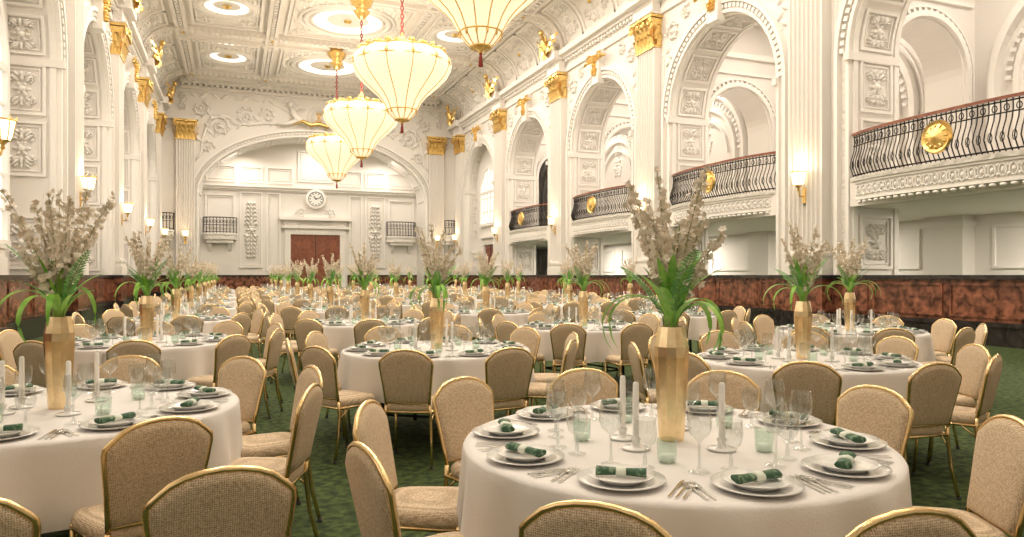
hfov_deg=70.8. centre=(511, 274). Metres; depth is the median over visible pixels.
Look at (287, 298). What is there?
dining chair
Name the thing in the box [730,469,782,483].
folded napkin
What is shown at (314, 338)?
dining chair
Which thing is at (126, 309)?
dining chair
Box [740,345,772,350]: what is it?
dinner plate
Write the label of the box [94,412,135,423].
folded napkin
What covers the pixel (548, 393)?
wine glass
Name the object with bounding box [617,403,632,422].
glass tumbler
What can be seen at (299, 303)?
dining chair
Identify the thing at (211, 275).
flower vase
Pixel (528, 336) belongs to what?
dining chair
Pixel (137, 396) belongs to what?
glass tumbler
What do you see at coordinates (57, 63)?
trim
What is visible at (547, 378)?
wine glass
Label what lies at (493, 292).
dining chair
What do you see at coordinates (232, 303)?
banquet table
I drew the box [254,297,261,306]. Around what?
dining chair
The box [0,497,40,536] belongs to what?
dining chair
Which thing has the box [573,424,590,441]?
glass tumbler
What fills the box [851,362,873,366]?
folded napkin
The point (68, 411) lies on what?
candlestick
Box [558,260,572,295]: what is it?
flower vase
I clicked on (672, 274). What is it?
flower vase
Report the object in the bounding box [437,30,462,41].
roundel
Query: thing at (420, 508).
dining chair
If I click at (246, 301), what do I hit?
dining chair
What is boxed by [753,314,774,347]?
dining chair
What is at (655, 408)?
cutlery
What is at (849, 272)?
flower vase
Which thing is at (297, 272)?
flower vase
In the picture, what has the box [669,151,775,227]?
balcony
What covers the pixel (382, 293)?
dining chair
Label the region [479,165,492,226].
window
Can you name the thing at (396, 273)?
flower vase
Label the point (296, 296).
dining chair
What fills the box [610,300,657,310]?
banquet table
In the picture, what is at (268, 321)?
dining chair
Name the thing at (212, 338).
place settings
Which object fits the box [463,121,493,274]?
trim
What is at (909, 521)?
dining chair
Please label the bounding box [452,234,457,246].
lamp
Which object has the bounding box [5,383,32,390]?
folded napkin
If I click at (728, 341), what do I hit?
dining chair
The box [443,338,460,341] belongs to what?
dinner plate
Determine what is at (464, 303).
dining chair
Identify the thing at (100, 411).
glass tumbler
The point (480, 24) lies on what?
chandelier
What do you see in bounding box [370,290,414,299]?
place settings
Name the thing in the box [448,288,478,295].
place settings
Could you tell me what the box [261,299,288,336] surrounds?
dining chair
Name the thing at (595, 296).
dining chair
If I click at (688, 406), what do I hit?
wine glass
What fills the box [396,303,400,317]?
dining chair
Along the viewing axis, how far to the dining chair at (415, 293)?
25.52 m
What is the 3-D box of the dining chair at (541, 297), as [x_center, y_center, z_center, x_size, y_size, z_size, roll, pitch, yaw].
[0.683,0.980,20.276,0.498,0.880,0.414,0,0,-40]
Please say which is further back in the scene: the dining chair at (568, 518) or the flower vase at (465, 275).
the flower vase at (465, 275)
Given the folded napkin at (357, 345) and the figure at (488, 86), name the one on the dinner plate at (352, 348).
the folded napkin at (357, 345)
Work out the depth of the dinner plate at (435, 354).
5.83 m
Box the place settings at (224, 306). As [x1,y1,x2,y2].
[162,295,231,309]
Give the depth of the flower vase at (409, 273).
30.34 m
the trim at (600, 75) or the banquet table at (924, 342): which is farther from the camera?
the trim at (600, 75)
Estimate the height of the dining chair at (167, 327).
0.880 m
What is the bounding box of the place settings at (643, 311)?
[629,300,714,316]
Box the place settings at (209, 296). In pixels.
[186,290,233,297]
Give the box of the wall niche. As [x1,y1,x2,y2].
[201,144,416,287]
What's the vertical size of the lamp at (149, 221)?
0.870 m
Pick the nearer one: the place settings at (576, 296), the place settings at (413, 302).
the place settings at (413, 302)
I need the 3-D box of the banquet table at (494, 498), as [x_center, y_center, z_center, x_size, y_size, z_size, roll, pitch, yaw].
[0.643,1.040,2.927,1.817,0.740,1.752,0,0,16]
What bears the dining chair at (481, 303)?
on the floor at (932, 486)
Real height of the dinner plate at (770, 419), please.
0.031 m
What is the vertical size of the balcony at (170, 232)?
2.205 m
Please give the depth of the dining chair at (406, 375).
5.29 m
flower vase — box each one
[0,188,115,409]
[115,231,179,341]
[160,245,196,318]
[180,252,201,307]
[190,259,210,301]
[195,260,213,296]
[204,263,216,293]
[206,265,219,291]
[214,266,219,288]
[267,267,276,286]
[271,265,277,289]
[274,263,284,288]
[279,262,293,294]
[287,260,304,294]
[303,258,319,302]
[314,253,341,307]
[336,265,343,288]
[345,242,379,320]
[346,264,358,292]
[365,263,379,293]
[374,268,381,286]
[385,265,392,288]
[386,259,403,297]
[404,265,414,289]
[408,224,461,348]
[421,258,433,300]
[453,266,460,286]
[458,261,472,294]
[471,250,502,309]
[498,259,516,298]
[512,263,524,292]
[558,256,574,301]
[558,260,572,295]
[562,241,608,326]
[601,165,726,441]
[620,257,637,299]
[763,222,842,358]
[825,237,880,330]
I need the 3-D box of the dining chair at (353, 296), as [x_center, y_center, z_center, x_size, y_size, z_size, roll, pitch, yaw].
[-4.316,0.980,20.593,0.498,0.880,0.414,0,0,23]
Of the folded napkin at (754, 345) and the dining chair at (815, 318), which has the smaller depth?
the folded napkin at (754, 345)
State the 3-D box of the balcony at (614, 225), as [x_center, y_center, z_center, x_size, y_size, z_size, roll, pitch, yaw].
[4.144,-2.570,30.150,2.060,1.820,5.276,0,0,-21]
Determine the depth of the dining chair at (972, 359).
5.62 m
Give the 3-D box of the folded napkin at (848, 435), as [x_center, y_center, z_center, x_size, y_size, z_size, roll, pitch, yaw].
[1.322,0.631,2.837,0.058,0.030,0.160,0,0,-6]
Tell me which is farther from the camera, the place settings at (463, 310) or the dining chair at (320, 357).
the place settings at (463, 310)
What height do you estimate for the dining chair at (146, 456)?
0.880 m
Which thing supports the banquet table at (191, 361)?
on the floor at (932, 486)
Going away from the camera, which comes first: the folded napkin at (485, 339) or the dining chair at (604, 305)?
the folded napkin at (485, 339)
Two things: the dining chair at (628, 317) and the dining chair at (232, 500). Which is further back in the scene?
the dining chair at (628, 317)
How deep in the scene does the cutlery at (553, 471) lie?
2.44 m
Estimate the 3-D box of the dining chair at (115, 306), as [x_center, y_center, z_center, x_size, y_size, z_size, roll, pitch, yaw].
[-7.491,0.980,14.069,0.498,0.880,0.414,0,0,-19]
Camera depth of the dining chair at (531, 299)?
16.98 m
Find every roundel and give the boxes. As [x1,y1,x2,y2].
[204,0,248,14]
[210,53,245,61]
[299,60,353,74]
[313,11,381,33]
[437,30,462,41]
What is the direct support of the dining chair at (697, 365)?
on the floor at (932, 486)
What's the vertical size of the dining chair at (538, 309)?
0.880 m
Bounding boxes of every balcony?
[162,212,174,249]
[203,216,236,251]
[386,221,415,253]
[444,220,454,252]
[509,203,547,244]
[571,184,630,237]
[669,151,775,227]
[849,91,1023,208]
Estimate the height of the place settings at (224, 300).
0.266 m
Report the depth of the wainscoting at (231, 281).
47.62 m
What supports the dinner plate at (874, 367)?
on the banquet table at (896, 380)
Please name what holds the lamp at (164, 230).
attached to the fluted pilaster at (161, 121)
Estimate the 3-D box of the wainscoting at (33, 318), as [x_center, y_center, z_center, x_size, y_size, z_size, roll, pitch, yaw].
[-11.114,0.710,16.774,0.440,1.420,56.700,0,0,-21]
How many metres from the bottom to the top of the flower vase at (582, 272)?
1.124 m
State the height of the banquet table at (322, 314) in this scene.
0.740 m
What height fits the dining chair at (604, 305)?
0.880 m
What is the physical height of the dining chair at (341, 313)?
0.880 m
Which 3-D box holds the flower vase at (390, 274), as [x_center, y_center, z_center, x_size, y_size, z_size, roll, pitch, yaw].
[-5.740,0.105,34.004,0.507,1.129,0.483,0,0,-17]
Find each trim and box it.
[6,0,67,268]
[84,0,113,274]
[109,0,684,134]
[124,55,140,272]
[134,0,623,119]
[147,98,157,263]
[166,76,452,285]
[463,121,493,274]
[505,90,549,274]
[566,41,635,274]
[661,0,787,274]
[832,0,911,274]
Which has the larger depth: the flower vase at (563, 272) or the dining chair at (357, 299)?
the flower vase at (563, 272)
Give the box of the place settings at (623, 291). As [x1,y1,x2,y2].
[609,291,655,301]
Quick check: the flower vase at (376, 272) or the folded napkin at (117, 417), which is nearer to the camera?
the folded napkin at (117, 417)
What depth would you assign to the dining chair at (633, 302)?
17.06 m
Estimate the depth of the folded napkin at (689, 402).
3.53 m
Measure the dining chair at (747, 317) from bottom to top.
0.880 m
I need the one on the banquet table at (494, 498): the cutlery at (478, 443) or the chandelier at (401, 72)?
the cutlery at (478, 443)
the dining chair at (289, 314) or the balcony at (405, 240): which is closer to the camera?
the dining chair at (289, 314)
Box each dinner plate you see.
[0,424,39,440]
[5,385,44,395]
[73,380,127,389]
[78,414,150,429]
[143,380,195,389]
[159,399,220,412]
[176,387,231,397]
[344,346,376,350]
[359,341,386,346]
[362,350,391,355]
[391,339,419,342]
[425,352,440,357]
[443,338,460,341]
[457,351,490,356]
[472,339,499,343]
[472,421,539,438]
[486,444,564,465]
[490,346,511,350]
[494,342,523,346]
[516,406,575,419]
[577,464,665,490]
[589,399,646,411]
[686,402,733,413]
[698,352,733,358]
[706,348,738,353]
[710,468,804,496]
[725,358,763,364]
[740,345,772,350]
[756,412,822,426]
[791,346,820,350]
[801,453,891,477]
[809,431,887,449]
[837,349,873,354]
[841,363,884,370]
[872,354,911,359]
[876,360,918,366]
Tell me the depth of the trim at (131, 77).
32.95 m
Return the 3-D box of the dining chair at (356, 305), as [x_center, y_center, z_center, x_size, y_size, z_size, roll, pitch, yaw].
[-3.160,0.980,14.857,0.414,0.880,0.498,0,0,13]
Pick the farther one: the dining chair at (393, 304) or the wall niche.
the wall niche
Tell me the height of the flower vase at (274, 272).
1.129 m
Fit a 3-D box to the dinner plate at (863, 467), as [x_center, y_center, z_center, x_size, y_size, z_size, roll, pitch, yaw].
[1.139,0.652,2.458,0.284,0.031,0.284,0,0,44]
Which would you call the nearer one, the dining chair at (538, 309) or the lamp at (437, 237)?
the dining chair at (538, 309)
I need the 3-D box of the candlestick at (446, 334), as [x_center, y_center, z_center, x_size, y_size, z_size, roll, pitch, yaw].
[-0.612,0.534,6.753,0.112,0.266,0.112,0,0,-21]
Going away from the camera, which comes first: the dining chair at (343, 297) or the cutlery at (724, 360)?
the cutlery at (724, 360)
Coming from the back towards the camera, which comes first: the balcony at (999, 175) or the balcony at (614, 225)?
the balcony at (614, 225)
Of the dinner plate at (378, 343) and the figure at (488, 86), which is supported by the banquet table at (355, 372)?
the dinner plate at (378, 343)
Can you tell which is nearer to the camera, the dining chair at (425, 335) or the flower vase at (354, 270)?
the dining chair at (425, 335)
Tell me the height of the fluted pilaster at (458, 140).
10.770 m
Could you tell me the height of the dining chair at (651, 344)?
0.880 m
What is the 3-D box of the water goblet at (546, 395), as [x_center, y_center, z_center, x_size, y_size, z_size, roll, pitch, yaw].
[0.180,0.583,2.975,0.082,0.170,0.082,0,0,8]
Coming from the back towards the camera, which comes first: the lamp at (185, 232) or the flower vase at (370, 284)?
the lamp at (185, 232)
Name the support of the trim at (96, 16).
attached to the wall at (23, 189)
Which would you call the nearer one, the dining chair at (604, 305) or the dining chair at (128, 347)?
the dining chair at (128, 347)
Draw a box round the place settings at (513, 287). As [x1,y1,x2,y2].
[498,287,532,293]
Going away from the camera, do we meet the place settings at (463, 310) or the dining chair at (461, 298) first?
the place settings at (463, 310)
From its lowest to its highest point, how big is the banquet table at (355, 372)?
0.740 m
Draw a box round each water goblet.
[14,387,36,425]
[546,395,565,436]
[566,407,587,452]
[569,385,586,422]
[633,417,656,467]
[718,419,742,468]
[742,388,760,426]
[775,411,798,458]
[780,400,801,441]
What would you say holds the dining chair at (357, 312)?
on the floor at (932, 486)
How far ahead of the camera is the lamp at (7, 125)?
12.44 m
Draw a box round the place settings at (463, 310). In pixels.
[447,297,530,313]
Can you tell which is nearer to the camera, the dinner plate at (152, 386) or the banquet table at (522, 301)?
the dinner plate at (152, 386)
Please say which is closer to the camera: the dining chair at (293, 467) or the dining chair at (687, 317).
the dining chair at (293, 467)
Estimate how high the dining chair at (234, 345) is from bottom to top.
0.880 m
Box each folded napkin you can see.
[0,423,22,431]
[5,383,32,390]
[86,378,116,383]
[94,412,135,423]
[154,379,184,383]
[180,397,199,406]
[194,385,215,392]
[355,344,365,347]
[369,348,388,351]
[397,337,412,339]
[420,351,433,353]
[465,349,483,352]
[477,337,493,340]
[498,418,514,431]
[502,340,515,343]
[505,442,546,457]
[533,403,557,413]
[596,465,646,477]
[601,397,632,404]
[687,400,718,406]
[709,351,723,354]
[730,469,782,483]
[733,357,755,361]
[747,344,764,347]
[769,409,808,419]
[830,427,866,442]
[834,451,855,468]
[844,347,865,350]
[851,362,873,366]
[882,352,901,356]
[893,358,901,362]
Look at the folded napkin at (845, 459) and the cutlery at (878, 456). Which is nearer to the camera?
the folded napkin at (845, 459)
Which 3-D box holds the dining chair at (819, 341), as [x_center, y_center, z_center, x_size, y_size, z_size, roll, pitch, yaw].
[2.763,0.980,6.757,0.414,0.880,0.498,0,0,20]
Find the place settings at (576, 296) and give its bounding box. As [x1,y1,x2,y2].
[546,289,579,297]
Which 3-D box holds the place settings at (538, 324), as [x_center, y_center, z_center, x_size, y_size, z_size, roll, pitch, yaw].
[0.928,0.534,9.373,1.642,0.266,1.598,0,0,-43]
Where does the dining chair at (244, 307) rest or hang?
on the floor at (932, 486)
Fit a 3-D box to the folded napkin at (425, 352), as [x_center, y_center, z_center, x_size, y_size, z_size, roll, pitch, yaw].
[-0.719,0.631,5.874,0.160,0.030,0.058,0,0,-11]
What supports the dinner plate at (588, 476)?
on the banquet table at (494, 498)
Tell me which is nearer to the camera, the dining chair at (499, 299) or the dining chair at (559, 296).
the dining chair at (499, 299)
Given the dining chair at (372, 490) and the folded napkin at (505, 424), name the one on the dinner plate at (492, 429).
the folded napkin at (505, 424)
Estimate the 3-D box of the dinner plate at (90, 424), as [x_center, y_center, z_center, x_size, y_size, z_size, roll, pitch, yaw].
[-1.755,0.652,3.187,0.284,0.031,0.284,0,0,40]
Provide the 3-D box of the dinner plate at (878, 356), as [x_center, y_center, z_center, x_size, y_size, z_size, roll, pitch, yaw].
[3.002,0.652,5.695,0.284,0.031,0.284,0,0,5]
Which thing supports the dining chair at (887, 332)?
on the floor at (932, 486)
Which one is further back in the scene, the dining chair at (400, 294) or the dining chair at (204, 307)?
the dining chair at (400, 294)
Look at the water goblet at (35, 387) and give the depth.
3.18 m
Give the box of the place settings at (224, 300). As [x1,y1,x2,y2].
[164,291,233,302]
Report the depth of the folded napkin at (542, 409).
3.37 m
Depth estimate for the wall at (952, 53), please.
21.15 m
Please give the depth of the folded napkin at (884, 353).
5.68 m
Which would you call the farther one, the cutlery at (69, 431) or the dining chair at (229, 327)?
the dining chair at (229, 327)
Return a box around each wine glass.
[62,374,83,423]
[546,378,564,429]
[547,393,568,446]
[599,400,622,463]
[687,406,711,471]
[763,402,788,466]
[764,379,784,432]
[789,390,812,448]
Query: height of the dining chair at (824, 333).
0.880 m
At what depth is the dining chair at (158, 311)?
11.99 m
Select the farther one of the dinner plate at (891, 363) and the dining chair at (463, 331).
the dining chair at (463, 331)
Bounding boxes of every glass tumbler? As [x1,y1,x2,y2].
[94,398,111,415]
[131,391,145,399]
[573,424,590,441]
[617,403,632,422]
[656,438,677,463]
[716,413,732,427]
[754,352,763,358]
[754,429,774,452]
[765,349,773,353]
[848,350,858,361]
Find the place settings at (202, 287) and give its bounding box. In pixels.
[202,287,233,294]
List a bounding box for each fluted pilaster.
[0,240,12,331]
[64,0,91,324]
[109,19,131,310]
[137,75,153,297]
[155,111,167,296]
[171,116,198,289]
[425,135,447,285]
[451,133,464,288]
[489,107,506,289]
[544,69,567,295]
[628,10,663,298]
[779,0,832,326]
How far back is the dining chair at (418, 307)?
13.35 m
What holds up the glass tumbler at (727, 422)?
on the banquet table at (494, 498)
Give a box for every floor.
[32,315,1023,536]
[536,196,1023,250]
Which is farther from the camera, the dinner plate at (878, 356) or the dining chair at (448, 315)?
the dining chair at (448, 315)
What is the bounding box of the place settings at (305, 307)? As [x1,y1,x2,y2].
[299,296,371,311]
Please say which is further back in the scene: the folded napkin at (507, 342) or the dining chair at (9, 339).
the dining chair at (9, 339)
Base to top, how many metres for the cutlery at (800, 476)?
0.006 m
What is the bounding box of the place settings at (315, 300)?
[275,292,326,303]
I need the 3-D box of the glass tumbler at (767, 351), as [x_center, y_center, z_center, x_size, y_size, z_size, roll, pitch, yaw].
[2.175,0.626,6.087,0.074,0.083,0.074,0,0,-13]
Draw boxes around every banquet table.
[0,384,242,533]
[73,335,219,381]
[134,316,231,335]
[162,301,236,312]
[181,307,235,316]
[196,297,236,305]
[302,308,372,318]
[322,319,418,362]
[337,341,534,419]
[402,303,457,313]
[453,310,529,340]
[456,404,911,536]
[477,299,525,308]
[519,322,648,375]
[543,304,599,318]
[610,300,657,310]
[635,312,716,352]
[696,349,922,411]
[771,326,935,361]
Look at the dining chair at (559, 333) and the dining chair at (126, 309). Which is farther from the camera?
the dining chair at (126, 309)
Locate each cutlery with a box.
[37,428,65,439]
[54,415,164,436]
[150,401,228,416]
[475,423,531,446]
[478,445,576,477]
[505,409,586,425]
[550,467,697,499]
[570,403,656,413]
[654,407,750,416]
[681,474,838,499]
[715,360,773,367]
[741,412,832,432]
[795,454,894,488]
[808,430,891,458]
[834,368,897,371]
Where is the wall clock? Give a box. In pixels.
[305,189,325,208]
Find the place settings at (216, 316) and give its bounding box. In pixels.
[126,302,232,322]
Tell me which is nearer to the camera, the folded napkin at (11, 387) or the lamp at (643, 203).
the folded napkin at (11, 387)
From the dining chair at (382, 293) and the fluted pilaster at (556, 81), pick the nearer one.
the dining chair at (382, 293)
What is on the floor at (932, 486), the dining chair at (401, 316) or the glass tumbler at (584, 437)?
the dining chair at (401, 316)
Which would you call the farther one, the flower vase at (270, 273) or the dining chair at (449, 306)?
the flower vase at (270, 273)
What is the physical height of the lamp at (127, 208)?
0.870 m
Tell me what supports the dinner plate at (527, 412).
on the banquet table at (494, 498)
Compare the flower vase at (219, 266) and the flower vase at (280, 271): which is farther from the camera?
the flower vase at (219, 266)
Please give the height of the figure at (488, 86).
1.350 m
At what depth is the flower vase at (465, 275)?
23.10 m
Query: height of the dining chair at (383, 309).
0.880 m
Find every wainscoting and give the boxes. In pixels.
[6,275,156,340]
[164,275,453,294]
[467,275,1023,348]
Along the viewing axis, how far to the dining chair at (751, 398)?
4.05 m
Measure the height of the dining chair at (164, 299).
0.880 m
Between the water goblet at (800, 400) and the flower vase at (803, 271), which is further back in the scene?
the flower vase at (803, 271)
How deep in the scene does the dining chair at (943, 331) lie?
8.88 m
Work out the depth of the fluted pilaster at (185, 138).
43.52 m
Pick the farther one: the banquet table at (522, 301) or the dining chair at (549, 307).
the banquet table at (522, 301)
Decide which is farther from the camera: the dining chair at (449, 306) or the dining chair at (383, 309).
the dining chair at (449, 306)
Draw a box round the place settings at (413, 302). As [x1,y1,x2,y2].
[400,293,460,304]
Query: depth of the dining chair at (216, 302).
15.76 m
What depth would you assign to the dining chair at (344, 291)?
26.15 m
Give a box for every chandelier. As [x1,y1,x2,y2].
[305,47,359,187]
[323,0,397,167]
[351,0,451,132]
[429,0,533,66]
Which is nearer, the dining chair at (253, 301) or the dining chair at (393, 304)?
the dining chair at (393, 304)
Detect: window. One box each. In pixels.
[0,0,10,247]
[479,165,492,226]
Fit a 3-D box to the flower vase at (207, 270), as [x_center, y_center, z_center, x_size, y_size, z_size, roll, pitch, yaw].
[-9.261,0.107,21.706,0.502,1.124,0.577,0,0,1]
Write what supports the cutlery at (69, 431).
on the banquet table at (55, 478)
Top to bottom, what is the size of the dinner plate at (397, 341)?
0.031 m
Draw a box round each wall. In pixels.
[2,0,149,274]
[162,79,454,274]
[536,0,1023,274]
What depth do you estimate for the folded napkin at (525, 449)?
2.59 m
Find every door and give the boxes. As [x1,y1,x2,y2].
[279,207,351,287]
[478,235,492,272]
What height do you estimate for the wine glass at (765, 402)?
0.222 m
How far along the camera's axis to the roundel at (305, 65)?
41.83 m
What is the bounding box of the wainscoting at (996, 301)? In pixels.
[467,275,1023,348]
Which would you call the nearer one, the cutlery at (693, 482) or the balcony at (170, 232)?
the cutlery at (693, 482)
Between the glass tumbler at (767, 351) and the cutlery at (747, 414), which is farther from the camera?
the glass tumbler at (767, 351)
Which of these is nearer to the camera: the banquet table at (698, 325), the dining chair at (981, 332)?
the dining chair at (981, 332)
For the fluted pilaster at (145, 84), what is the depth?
33.83 m
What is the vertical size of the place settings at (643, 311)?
0.266 m
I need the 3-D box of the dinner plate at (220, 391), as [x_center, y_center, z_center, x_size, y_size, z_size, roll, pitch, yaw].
[-1.701,0.652,3.985,0.284,0.031,0.284,0,0,-32]
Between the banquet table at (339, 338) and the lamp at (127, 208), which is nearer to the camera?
the banquet table at (339, 338)
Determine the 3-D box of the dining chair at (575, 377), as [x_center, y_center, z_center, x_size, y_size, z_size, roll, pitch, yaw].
[0.463,0.980,3.969,0.414,0.880,0.498,0,0,-12]
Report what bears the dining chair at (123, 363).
on the floor at (932, 486)
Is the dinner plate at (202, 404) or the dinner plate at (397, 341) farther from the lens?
the dinner plate at (397, 341)
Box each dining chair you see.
[0,329,22,371]
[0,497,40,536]
[5,365,18,385]
[13,340,80,387]
[69,416,212,536]
[72,312,79,324]
[73,324,98,338]
[75,314,85,323]
[99,355,162,383]
[102,309,124,333]
[106,316,135,335]
[106,340,160,364]
[113,303,119,309]
[120,304,132,316]
[129,301,139,316]
[137,321,175,335]
[141,465,296,536]
[153,296,161,304]
[154,305,168,312]
[154,307,171,316]
[160,294,167,301]
[170,315,203,334]
[187,334,250,425]
[196,304,217,313]
[204,298,219,303]
[205,307,229,315]
[206,300,224,304]
[213,320,243,334]
[215,295,227,299]
[217,356,266,435]
[230,313,250,336]
[231,382,322,536]
[236,291,244,304]
[236,297,247,313]
[237,303,251,346]
[240,300,252,332]
[241,365,323,522]
[247,308,263,357]
[247,310,269,358]
[252,298,256,310]
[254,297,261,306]
[256,289,264,297]
[257,323,283,402]
[260,295,271,299]
[260,305,290,352]
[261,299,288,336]
[264,328,283,418]
[266,316,301,383]
[267,293,278,296]
[270,313,296,372]
[276,302,292,339]
[278,296,292,301]
[281,306,302,356]
[285,338,344,439]
[291,295,303,300]
[292,299,310,307]
[293,319,338,388]
[298,310,337,368]
[300,346,374,463]
[305,331,350,427]
[313,296,326,300]
[313,301,326,307]
[325,306,348,319]
[334,299,346,306]
[340,296,352,305]
[342,290,351,295]
[345,441,464,536]
[351,294,357,306]
[352,399,458,532]
[353,309,377,318]
[353,319,386,344]
[354,301,371,308]
[355,295,359,302]
[364,326,401,404]
[372,299,377,308]
[373,305,389,318]
[378,292,388,297]
[378,349,442,468]
[379,296,393,304]
[386,300,402,318]
[387,302,397,315]
[393,297,404,301]
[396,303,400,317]
[398,293,408,297]
[403,309,424,320]
[408,290,417,296]
[412,295,424,302]
[412,304,421,310]
[417,317,430,340]
[422,300,430,318]
[432,376,494,533]
[443,324,471,340]
[444,303,454,309]
[444,311,453,325]
[449,293,461,302]
[453,314,460,324]
[456,297,468,300]
[458,300,473,339]
[473,302,494,339]
[476,308,502,338]
[478,317,485,337]
[485,347,533,415]
[491,291,497,296]
[492,296,507,309]
[492,314,505,339]
[496,321,544,372]
[509,327,540,415]
[510,294,521,298]
[511,300,515,309]
[515,339,576,413]
[516,303,533,310]
[519,499,671,536]
[523,332,578,405]
[527,298,540,302]
[528,311,553,372]
[529,301,542,308]
[529,307,545,315]
[537,294,546,302]
[545,304,554,316]
[549,296,555,302]
[550,323,586,372]
[550,368,617,406]
[553,294,564,303]
[554,306,559,319]
[560,298,576,303]
[563,302,578,321]
[576,311,607,370]
[590,295,600,303]
[594,298,607,302]
[600,301,615,320]
[604,323,652,393]
[613,304,631,313]
[613,309,650,363]
[616,313,659,376]
[628,341,656,403]
[630,298,645,310]
[644,316,686,385]
[645,320,685,387]
[648,334,656,375]
[650,305,660,311]
[662,312,689,341]
[686,352,710,400]
[687,370,761,410]
[697,307,712,347]
[698,310,736,352]
[700,330,739,351]
[731,317,742,346]
[733,306,745,322]
[739,321,755,345]
[745,308,750,322]
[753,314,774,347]
[772,361,841,425]
[783,332,828,349]
[791,326,829,349]
[812,314,829,325]
[836,384,913,457]
[845,507,976,536]
[872,315,903,327]
[872,328,914,353]
[876,336,918,360]
[904,362,961,505]
[911,354,1001,475]
[912,414,1023,536]
[920,327,975,365]
[930,343,990,460]
[931,318,956,355]
[936,323,987,361]
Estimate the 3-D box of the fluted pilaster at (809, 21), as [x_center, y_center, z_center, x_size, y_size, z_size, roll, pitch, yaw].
[7.650,-3.965,18.869,0.640,10.770,1.726,0,0,-21]
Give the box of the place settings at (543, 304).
[540,294,602,306]
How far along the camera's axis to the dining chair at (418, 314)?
11.34 m
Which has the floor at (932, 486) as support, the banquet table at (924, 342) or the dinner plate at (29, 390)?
the banquet table at (924, 342)
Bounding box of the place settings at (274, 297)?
[272,289,314,298]
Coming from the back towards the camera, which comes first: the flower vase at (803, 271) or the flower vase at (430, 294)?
the flower vase at (430, 294)
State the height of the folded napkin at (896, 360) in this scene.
0.030 m
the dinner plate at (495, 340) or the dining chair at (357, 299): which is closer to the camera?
the dinner plate at (495, 340)
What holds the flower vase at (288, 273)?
on the banquet table
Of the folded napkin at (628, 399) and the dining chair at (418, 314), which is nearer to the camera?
the folded napkin at (628, 399)
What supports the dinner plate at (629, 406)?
on the banquet table at (494, 498)
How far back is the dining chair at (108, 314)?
11.31 m
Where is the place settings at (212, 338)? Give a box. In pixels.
[75,315,229,349]
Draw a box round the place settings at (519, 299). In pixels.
[478,290,527,300]
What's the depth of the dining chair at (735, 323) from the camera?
9.18 m
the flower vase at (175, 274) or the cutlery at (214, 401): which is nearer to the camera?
the cutlery at (214, 401)
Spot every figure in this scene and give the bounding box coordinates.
[132,0,141,12]
[151,40,164,67]
[166,81,176,103]
[445,105,456,124]
[482,74,498,97]
[537,30,557,59]
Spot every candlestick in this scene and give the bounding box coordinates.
[0,359,15,415]
[8,356,33,408]
[55,359,81,416]
[85,352,108,401]
[412,320,421,350]
[442,319,449,346]
[446,321,457,350]
[609,375,632,440]
[621,382,650,451]
[707,382,736,452]
[771,326,784,358]
[782,328,796,361]
[824,328,839,361]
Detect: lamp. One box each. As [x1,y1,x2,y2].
[0,116,17,156]
[79,174,96,206]
[121,202,133,224]
[145,217,154,235]
[161,227,168,239]
[181,229,188,243]
[434,234,440,246]
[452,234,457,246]
[491,226,497,241]
[547,216,555,234]
[636,200,644,213]
[790,169,806,202]
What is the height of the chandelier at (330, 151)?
7.350 m
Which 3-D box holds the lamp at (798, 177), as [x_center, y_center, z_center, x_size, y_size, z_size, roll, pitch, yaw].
[7.482,-2.315,18.804,0.424,0.870,0.424,0,0,-21]
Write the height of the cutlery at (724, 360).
0.006 m
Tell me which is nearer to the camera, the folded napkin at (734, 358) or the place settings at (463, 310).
the folded napkin at (734, 358)
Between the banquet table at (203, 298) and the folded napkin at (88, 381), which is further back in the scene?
the banquet table at (203, 298)
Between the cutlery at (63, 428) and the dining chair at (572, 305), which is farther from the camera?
the dining chair at (572, 305)
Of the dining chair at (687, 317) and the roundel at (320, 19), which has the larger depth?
the roundel at (320, 19)
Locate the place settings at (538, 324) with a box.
[521,307,637,330]
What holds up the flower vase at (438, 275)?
on the banquet table at (355, 372)
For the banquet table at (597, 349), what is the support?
on the floor at (932, 486)
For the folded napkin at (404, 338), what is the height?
0.030 m
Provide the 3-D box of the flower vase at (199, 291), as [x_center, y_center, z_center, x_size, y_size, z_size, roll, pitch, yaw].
[-7.834,0.128,18.144,0.526,1.084,0.537,0,0,-42]
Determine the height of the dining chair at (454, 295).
0.880 m
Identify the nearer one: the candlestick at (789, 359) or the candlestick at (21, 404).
the candlestick at (21, 404)
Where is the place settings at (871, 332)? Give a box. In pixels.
[779,308,927,335]
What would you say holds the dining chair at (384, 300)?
on the floor at (932, 486)
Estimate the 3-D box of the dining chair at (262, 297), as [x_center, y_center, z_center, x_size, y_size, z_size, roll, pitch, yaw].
[-6.688,0.980,20.020,0.414,0.880,0.498,0,0,23]
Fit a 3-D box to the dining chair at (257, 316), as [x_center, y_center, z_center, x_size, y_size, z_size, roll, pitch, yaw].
[-4.324,0.980,11.674,0.498,0.880,0.414,0,0,-41]
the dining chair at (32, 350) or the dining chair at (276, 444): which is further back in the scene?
the dining chair at (32, 350)
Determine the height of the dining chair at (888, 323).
0.880 m
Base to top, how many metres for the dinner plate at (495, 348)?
0.031 m
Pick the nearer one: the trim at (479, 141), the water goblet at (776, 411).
the water goblet at (776, 411)
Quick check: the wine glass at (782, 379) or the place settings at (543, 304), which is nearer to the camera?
the wine glass at (782, 379)
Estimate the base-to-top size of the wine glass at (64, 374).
0.222 m
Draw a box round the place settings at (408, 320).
[314,303,420,325]
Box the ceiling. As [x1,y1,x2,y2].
[137,0,623,119]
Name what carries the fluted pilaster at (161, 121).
attached to the wall at (23, 189)

